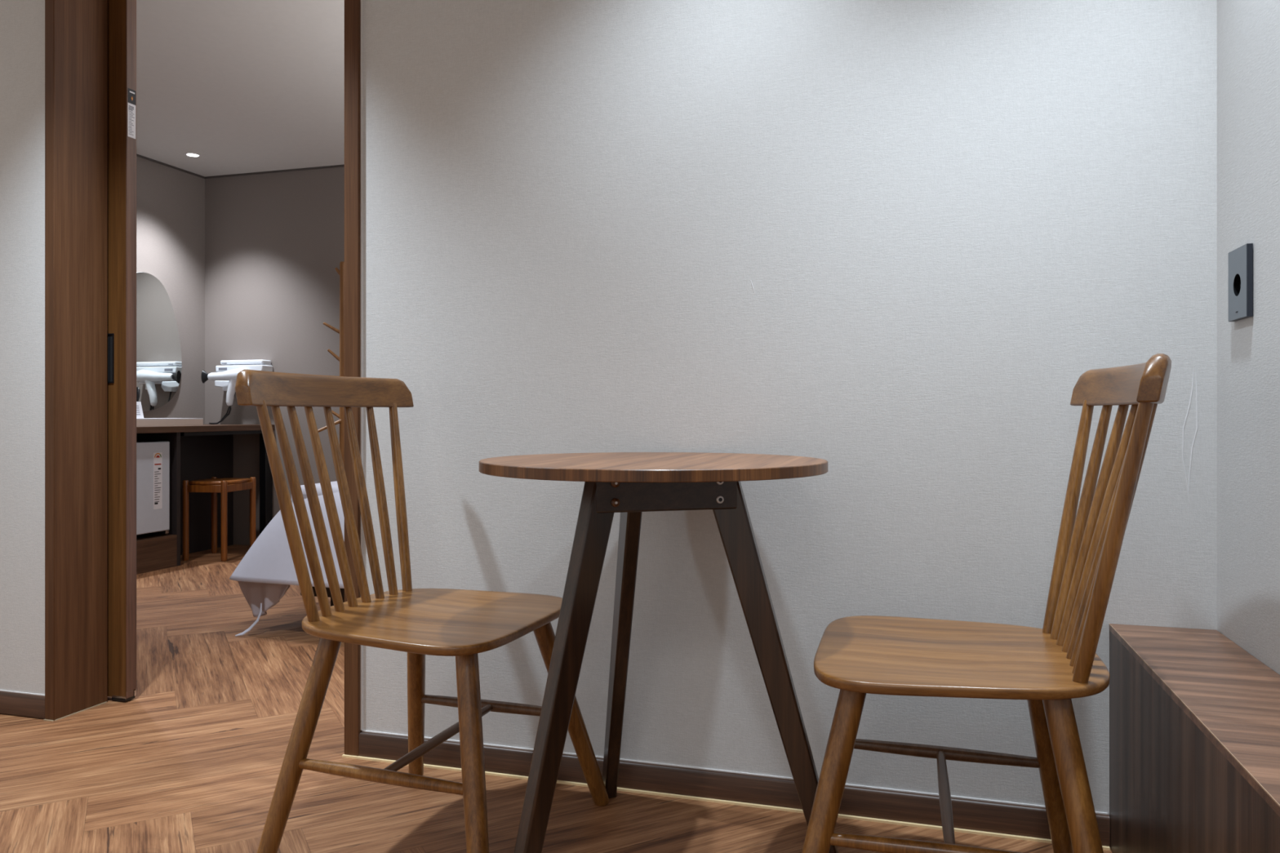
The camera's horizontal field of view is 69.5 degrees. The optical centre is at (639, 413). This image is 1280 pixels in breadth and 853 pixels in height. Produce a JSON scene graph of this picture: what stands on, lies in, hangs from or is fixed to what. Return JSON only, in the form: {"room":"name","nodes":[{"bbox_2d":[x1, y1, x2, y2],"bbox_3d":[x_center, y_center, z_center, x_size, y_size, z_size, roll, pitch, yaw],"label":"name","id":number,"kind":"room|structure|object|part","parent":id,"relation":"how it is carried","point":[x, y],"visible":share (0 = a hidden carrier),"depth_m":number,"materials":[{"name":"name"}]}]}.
{"room":"dining room","nodes":[
{"label":"dining room","id":0,"kind":"room"},
{"bbox_2d":[136,155,204,424],"bbox_3d":[-3.099,-0.330,4.477,0.100,2.260,2.768,0,0,16],"label":"wall","id":1,"kind":"structure","parent":0,"point":[171,202],"depth_m":5.49,"materials":[{"name":"grey paint"}]},
{"bbox_2d":[136,271,182,411],"bbox_3d":[-2.814,-0.408,5.232,0.020,0.787,0.542,0,0,16],"label":"wall mirror","id":2,"kind":"object","parent":1,"relation":"attached to","point":[158,350],"visible":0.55,"depth_m":5.29,"materials":[{"name":"clear glass"}]},
{"bbox_2d":[136,0,344,176],"bbox_3d":[-0.536,-1.485,3.641,5.490,0.050,2.920,0,0,16],"label":"ceiling","id":3,"kind":"structure","parent":0,"point":[241,86],"depth_m":4.06,"materials":[{"name":"paint"}]},
{"bbox_2d":[184,152,200,156],"bbox_3d":[-2.522,-1.458,5.197,0.080,0.003,0.080,0,0,16],"label":"recessed light","id":4,"kind":"object","parent":3,"relation":"in","point":[190,154],"visible":1,"depth_m":5.19,"materials":[{"name":"white plastic"}]},
{"bbox_2d":[204,166,344,545],"bbox_3d":[-0.089,-0.330,4.979,5.390,2.260,0.100,0,0,16],"label":"wall","id":5,"kind":"structure","parent":0,"point":[274,242],"depth_m":5.56,"materials":[{"name":"grey paint"}]},
{"bbox_2d":[136,153,344,178],"bbox_3d":[-0.529,-1.456,3.665,5.290,0.009,2.669,0,0,16],"label":"trim","id":6,"kind":"structure","parent":5,"relation":"attached to","point":[137,155],"depth_m":5.51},
{"bbox_2d":[214,360,272,391],"bbox_3d":[-2.390,-0.229,5.553,0.350,0.186,0.100,0,0,16],"label":"holder","id":7,"kind":"object","parent":5,"relation":"attached to","point":[257,365],"visible":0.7,"depth_m":5.52,"materials":[{"name":"white plastic"}]},
{"bbox_2d":[201,368,247,424],"bbox_3d":[-2.461,-0.104,5.516,0.315,0.336,0.141,0,0,16],"label":"hairdryer","id":8,"kind":"object","parent":7,"relation":"hanging from","point":[230,375],"visible":0.81,"depth_m":5.46,"materials":[{"name":"white plastic"}]},
{"bbox_3d":[-2.492,-0.036,5.543,0.158,0.201,0.108,0,0,16],"label":"cord","id":9,"kind":"part","parent":8,"relation":"part of","materials":[{"name":"black plastic"}]},
{"bbox_3d":[-2.420,-0.131,5.474,0.082,0.173,0.052,0,0,16],"label":"handle","id":10,"kind":"part","parent":8,"relation":"part of","materials":[{"name":"white plastic"}]},
{"bbox_3d":[-2.376,-0.309,5.557,0.305,0.026,0.084,0,0,16],"label":"lid","id":11,"kind":"part","parent":7,"relation":"part of","materials":[{"name":"white plastic"}]},
{"bbox_2d":[0,544,1111,852],"bbox_3d":[-0.959,0.815,2.139,5.450,0.030,5.960,0,0,16],"label":"floor","id":12,"kind":"structure","parent":0,"point":[192,762],"depth_m":1.99,"materials":[{"name":"brown wood"}]},
{"bbox_2d":[136,424,274,574],"bbox_3d":[-2.697,0.432,4.758,0.509,0.735,1.799,0,0,16],"label":"desk","id":13,"kind":"object","parent":12,"relation":"on","point":[205,451],"visible":0.49,"depth_m":5.30,"materials":[{"name":"brown wood"}]},
{"bbox_2d":[136,386,140,401],"bbox_3d":[-2.768,-0.041,5.051,0.064,0.212,0.064,0,0,16],"label":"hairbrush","id":14,"kind":"object","parent":13,"relation":"on","point":[138,390],"visible":0.16,"depth_m":5.06,"materials":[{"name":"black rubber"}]},
{"bbox_2d":[136,441,169,535],"bbox_3d":[-2.730,0.390,4.648,0.431,0.490,0.480,0,0,16],"label":"mini fridge","id":15,"kind":"object","parent":13,"relation":"on","point":[153,458],"visible":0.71,"depth_m":4.71,"materials":[{"name":"white metal"}]},
{"bbox_2d":[154,467,160,504],"bbox_3d":[-2.478,0.372,4.739,0.001,0.186,0.042,0,0,16],"label":"print","id":16,"kind":"object","parent":15,"relation":"attached to","point":[157,470],"depth_m":4.74,"materials":[{"name":"white paper"}]},
{"bbox_3d":[-2.652,0.449,4.915,0.470,0.702,0.025,0,0,16],"label":"divider panel","id":17,"kind":"part","parent":13,"relation":"part of","materials":[{"name":"black wood"}]},
{"bbox_2d":[136,417,203,426],"bbox_3d":[-2.648,0.045,4.911,0.240,0.040,0.600,0,0,16],"label":"box","id":18,"kind":"object","parent":13,"relation":"on","point":[145,421],"visible":0.5,"depth_m":4.95,"materials":[{"name":"beige paint"}]},
{"bbox_2d":[136,401,143,418],"bbox_3d":[-2.632,-0.019,4.804,0.044,0.088,0.075,0,0,16],"label":"card","id":19,"kind":"object","parent":18,"relation":"on","point":[140,415],"visible":0.49,"depth_m":4.82,"materials":[{"name":"white paper"}]},
{"bbox_3d":[-2.595,0.449,5.282,0.030,0.702,0.712,0,0,16],"label":"panel","id":20,"kind":"part","parent":13,"relation":"part of","materials":[{"name":"black wood"}]},
{"bbox_3d":[-2.237,0.449,5.514,0.045,0.702,0.060,0,0,16],"label":"leg","id":21,"kind":"part","parent":13,"relation":"part of","materials":[{"name":"black plastic"}]},
{"bbox_2d":[182,476,256,561],"bbox_3d":[-2.348,0.582,5.150,0.265,0.437,0.310,0,0,7],"label":"stool","id":22,"kind":"object","parent":12,"relation":"on","point":[214,485],"visible":0.98,"depth_m":5.02,"materials":[{"name":"orange wood"}]},
{"bbox_3d":[-2.478,0.582,5.027,0.033,0.437,0.033,0,0,16],"label":"leg","id":23,"kind":"part","parent":22,"relation":"part of","materials":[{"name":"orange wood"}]},
{"bbox_3d":[-2.446,0.582,5.294,0.033,0.437,0.033,0,0,16],"label":"leg","id":24,"kind":"part","parent":22,"relation":"part of","materials":[{"name":"orange wood"}]},
{"bbox_3d":[-2.349,0.379,5.150,0.259,0.019,0.302,0,0,16],"label":"seat","id":25,"kind":"part","parent":22,"relation":"part of","materials":[{"name":"orange wood"}]},
{"bbox_3d":[-2.255,0.582,4.998,0.033,0.437,0.033,0,0,16],"label":"leg","id":26,"kind":"part","parent":22,"relation":"part of","materials":[{"name":"orange wood"}]},
{"bbox_3d":[-2.215,0.582,5.273,0.033,0.437,0.033,0,0,16],"label":"leg","id":27,"kind":"part","parent":22,"relation":"part of","materials":[{"name":"orange wood"}]},
{"bbox_2d":[291,480,344,606],"bbox_3d":[-0.383,0.532,3.929,1.440,0.535,1.560,0,0,16],"label":"bed","id":28,"kind":"object","parent":12,"relation":"on","point":[335,489],"visible":0.06,"depth_m":3.36,"materials":[{"name":"white fabric"}]},
{"bbox_2d":[229,482,344,588],"bbox_3d":[-0.505,0.425,3.919,1.629,0.362,1.709,0,0,16],"label":"bedsheet","id":29,"kind":"object","parent":28,"relation":"on","point":[268,560],"visible":0.1,"depth_m":3.30,"materials":[{"name":"white fabric"}]},
{"bbox_2d":[235,581,289,635],"bbox_3d":[-1.380,0.697,3.339,0.259,0.201,0.105,0,0,16],"label":"throw blanket","id":30,"kind":"object","parent":29,"relation":"hanging from","point":[260,597],"visible":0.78,"depth_m":3.37,"materials":[{"name":"white fabric"}]},
{"bbox_3d":[-0.383,0.414,3.929,1.440,0.299,1.560,0,0,16],"label":"mattress","id":31,"kind":"part","parent":28,"relation":"part of","materials":[{"name":"white fabric"}]},
{"bbox_3d":[-1.117,0.735,3.458,0.060,0.130,0.060,0,0,16],"label":"leg","id":32,"kind":"part","parent":28,"relation":"part of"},
{"bbox_2d":[317,261,344,466],"bbox_3d":[-1.695,-0.033,5.222,0.381,1.663,0.232,0,0,16],"label":"coat rack","id":33,"kind":"object","parent":12,"relation":"on","point":[341,272],"visible":0.37,"depth_m":5.24,"materials":[{"name":"brown wood"}]},
{"bbox_2d":[235,369,608,852],"bbox_3d":[-0.400,0.364,1.737,0.536,0.881,0.533,0,0,19],"label":"dining chair","id":34,"kind":"object","parent":12,"relation":"on","point":[463,624],"visible":0.95,"depth_m":1.70,"materials":[{"name":"brown wood"}]},
{"bbox_3d":[-0.598,0.594,1.607,0.159,0.420,0.038,0,0,-38],"label":"leg","id":35,"kind":"part","parent":34,"relation":"part of","materials":[{"name":"brown wood"}]},
{"bbox_3d":[-0.616,-0.045,1.811,0.079,0.063,0.510,0,0,19],"label":"crest rail","id":36,"kind":"part","parent":34,"relation":"part of","materials":[{"name":"brown wood"}]},
{"bbox_3d":[-0.476,0.594,1.961,0.038,0.420,0.159,0,0,-14],"label":"leg","id":37,"kind":"part","parent":34,"relation":"part of","materials":[{"name":"brown wood"}]},
{"bbox_3d":[-0.384,0.382,1.731,0.420,0.027,0.444,0,0,19],"label":"seat","id":38,"kind":"part","parent":34,"relation":"part of","materials":[{"name":"brown wood"}]},
{"bbox_3d":[-0.268,0.596,1.485,0.038,0.418,0.176,0,0,-20],"label":"leg","id":39,"kind":"part","parent":34,"relation":"part of","materials":[{"name":"brown wood"}]},
{"bbox_3d":[-0.141,0.596,1.854,0.176,0.418,0.038,0,0,-32],"label":"leg","id":40,"kind":"part","parent":34,"relation":"part of","materials":[{"name":"brown wood"}]},
{"bbox_2d":[479,452,838,852],"bbox_3d":[0.038,0.440,1.622,0.636,0.720,0.605,0,0,16],"label":"round table","id":41,"kind":"object","parent":12,"relation":"on","point":[629,484],"visible":0.98,"depth_m":1.53,"materials":[{"name":"brown wood"}]},
{"bbox_3d":[-0.123,0.450,1.474,0.029,0.701,0.245,0,0,44],"label":"leg","id":42,"kind":"part","parent":41,"relation":"part of","materials":[{"name":"brown wood"}]},
{"bbox_3d":[-0.036,0.450,1.829,0.029,0.701,0.245,0,0,-16],"label":"leg","id":43,"kind":"part","parent":41,"relation":"part of","materials":[{"name":"brown wood"}]},
{"bbox_3d":[0.228,0.450,1.575,0.245,0.701,0.029,0,0,14],"label":"leg","id":44,"kind":"part","parent":41,"relation":"part of","materials":[{"name":"brown wood"}]},
{"bbox_2d":[801,353,1171,852],"bbox_3d":[0.513,0.364,1.452,0.536,0.881,0.533,0,0,16],"label":"dining chair","id":45,"kind":"object","parent":12,"relation":"on","point":[1050,666],"visible":1,"depth_m":1.38,"materials":[{"name":"brown wood"}]},
{"bbox_3d":[0.260,0.596,1.322,0.176,0.418,0.038,0,0,-35],"label":"leg","id":46,"kind":"part","parent":45,"relation":"part of","materials":[{"name":"brown wood"}]},
{"bbox_3d":[0.496,0.382,1.457,0.420,0.027,0.444,0,0,16],"label":"seat","id":47,"kind":"part","parent":45,"relation":"part of","materials":[{"name":"brown wood"}]},
{"bbox_3d":[0.704,0.594,1.591,0.159,0.420,0.038,0,0,-41],"label":"leg","id":48,"kind":"part","parent":45,"relation":"part of","materials":[{"name":"brown wood"}]},
{"bbox_3d":[0.600,0.594,1.232,0.038,0.420,0.159,0,0,-17],"label":"leg","id":49,"kind":"part","parent":45,"relation":"part of","materials":[{"name":"brown wood"}]},
{"bbox_3d":[0.733,-0.045,1.388,0.079,0.063,0.510,0,0,16],"label":"crest rail","id":50,"kind":"part","parent":45,"relation":"part of","materials":[{"name":"brown wood"}]},
{"bbox_2d":[1109,623,1279,852],"bbox_3d":[0.529,0.594,0.250,0.175,0.412,2.980,0,0,16],"label":"bench","id":51,"kind":"object","parent":12,"relation":"on","point":[1194,716],"visible":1,"depth_m":1.31,"materials":[{"name":"brown wood"}]},
{"bbox_2d":[0,0,1217,814],"bbox_3d":[-1.194,-0.330,2.391,4.934,2.260,0.152,0,0,16],"label":"wall","id":52,"kind":"structure","parent":0,"point":[891,244],"depth_m":1.88,"materials":[{"name":"white paint"}]},
{"bbox_2d":[0,691,44,718],"bbox_3d":[-1.902,0.768,2.516,0.728,0.055,0.011,0,0,16],"label":"baseboard","id":53,"kind":"structure","parent":52,"relation":"attached to","point":[11,703],"depth_m":2.43,"materials":[{"name":"brown wood"}]},
{"bbox_2d":[0,689,44,696],"bbox_3d":[-1.901,0.740,2.520,0.726,0.002,0.002,0,0,16],"label":"trim","id":54,"kind":"structure","parent":52,"relation":"attached to","point":[0,690],"depth_m":2.44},
{"bbox_2d":[43,702,106,721],"bbox_3d":[-1.516,0.799,2.478,0.034,0.002,0.166,0,0,16],"label":"trim","id":55,"kind":"structure","parent":52,"relation":"attached to","point":[104,702],"depth_m":2.45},
{"bbox_2d":[44,0,107,719],"bbox_3d":[-1.516,-0.331,2.482,0.031,2.258,0.167,0,0,16],"label":"trim","id":56,"kind":"structure","parent":52,"relation":"attached to","point":[76,31],"depth_m":2.46,"materials":[{"name":"brown wood"}]},
{"bbox_2d":[107,0,136,701],"bbox_3d":[-1.787,-0.302,2.674,0.778,2.196,0.036,0,0,16],"label":"door","id":57,"kind":"structure","parent":52,"relation":"in","point":[122,14],"depth_m":2.56,"materials":[{"name":"brown wood"}]},
{"bbox_3d":[-1.476,-0.154,2.565,0.029,0.138,0.003,0,0,16],"label":"handle","id":58,"kind":"part","parent":57,"relation":"part of","materials":[{"name":"black plastic"}]},
{"bbox_2d":[128,105,134,135],"bbox_3d":[-1.414,-0.815,2.564,0.001,0.080,0.020,0,0,16],"label":"print","id":59,"kind":"object","parent":57,"relation":"attached to","point":[131,108],"depth_m":2.56,"materials":[{"name":"grey paper"}]},
{"bbox_2d":[344,0,361,755],"bbox_3d":[-0.649,-0.331,2.224,0.038,2.258,0.163,0,0,16],"label":"trim","id":60,"kind":"structure","parent":52,"relation":"attached to","point":[352,7],"depth_m":2.15,"materials":[{"name":"brown wood"}]},
{"bbox_2d":[360,0,362,730],"bbox_3d":[-0.649,-0.361,2.150,0.004,2.198,0.003,0,0,16],"label":"trim","id":61,"kind":"structure","parent":52,"relation":"attached to","point":[361,0],"depth_m":2.15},
{"bbox_2d":[342,731,1110,850],"bbox_3d":[0.107,0.768,1.923,1.582,0.055,0.011,0,0,16],"label":"baseboard","id":62,"kind":"structure","parent":52,"relation":"attached to","point":[904,806],"depth_m":1.88,"materials":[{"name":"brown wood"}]},
{"bbox_2d":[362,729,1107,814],"bbox_3d":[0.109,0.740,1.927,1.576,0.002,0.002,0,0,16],"label":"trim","id":63,"kind":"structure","parent":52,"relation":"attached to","point":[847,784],"depth_m":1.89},
{"bbox_2d":[1217,0,1279,675],"bbox_3d":[0.657,-0.330,0.161,0.120,2.260,3.080,0,0,16],"label":"wall","id":64,"kind":"structure","parent":0,"point":[1248,31],"depth_m":1.49,"materials":[{"name":"white paint"}]},
{"bbox_2d":[1228,243,1253,321],"bbox_3d":[0.990,-0.214,1.521,0.010,0.117,0.090,0,0,16],"label":"wall outlet","id":65,"kind":"object","parent":64,"relation":"attached to","point":[1241,259],"visible":1,"depth_m":1.50,"materials":[{"name":"black plastic"}]},
{"bbox_2d":[1233,274,1240,296],"bbox_3d":[0.990,-0.212,1.521,0.008,0.036,0.036,0,0,16],"label":"socket","id":66,"kind":"object","parent":65,"relation":"attached to","point":[1237,277],"depth_m":1.53,"materials":[{"name":"plastic"}]}
]}

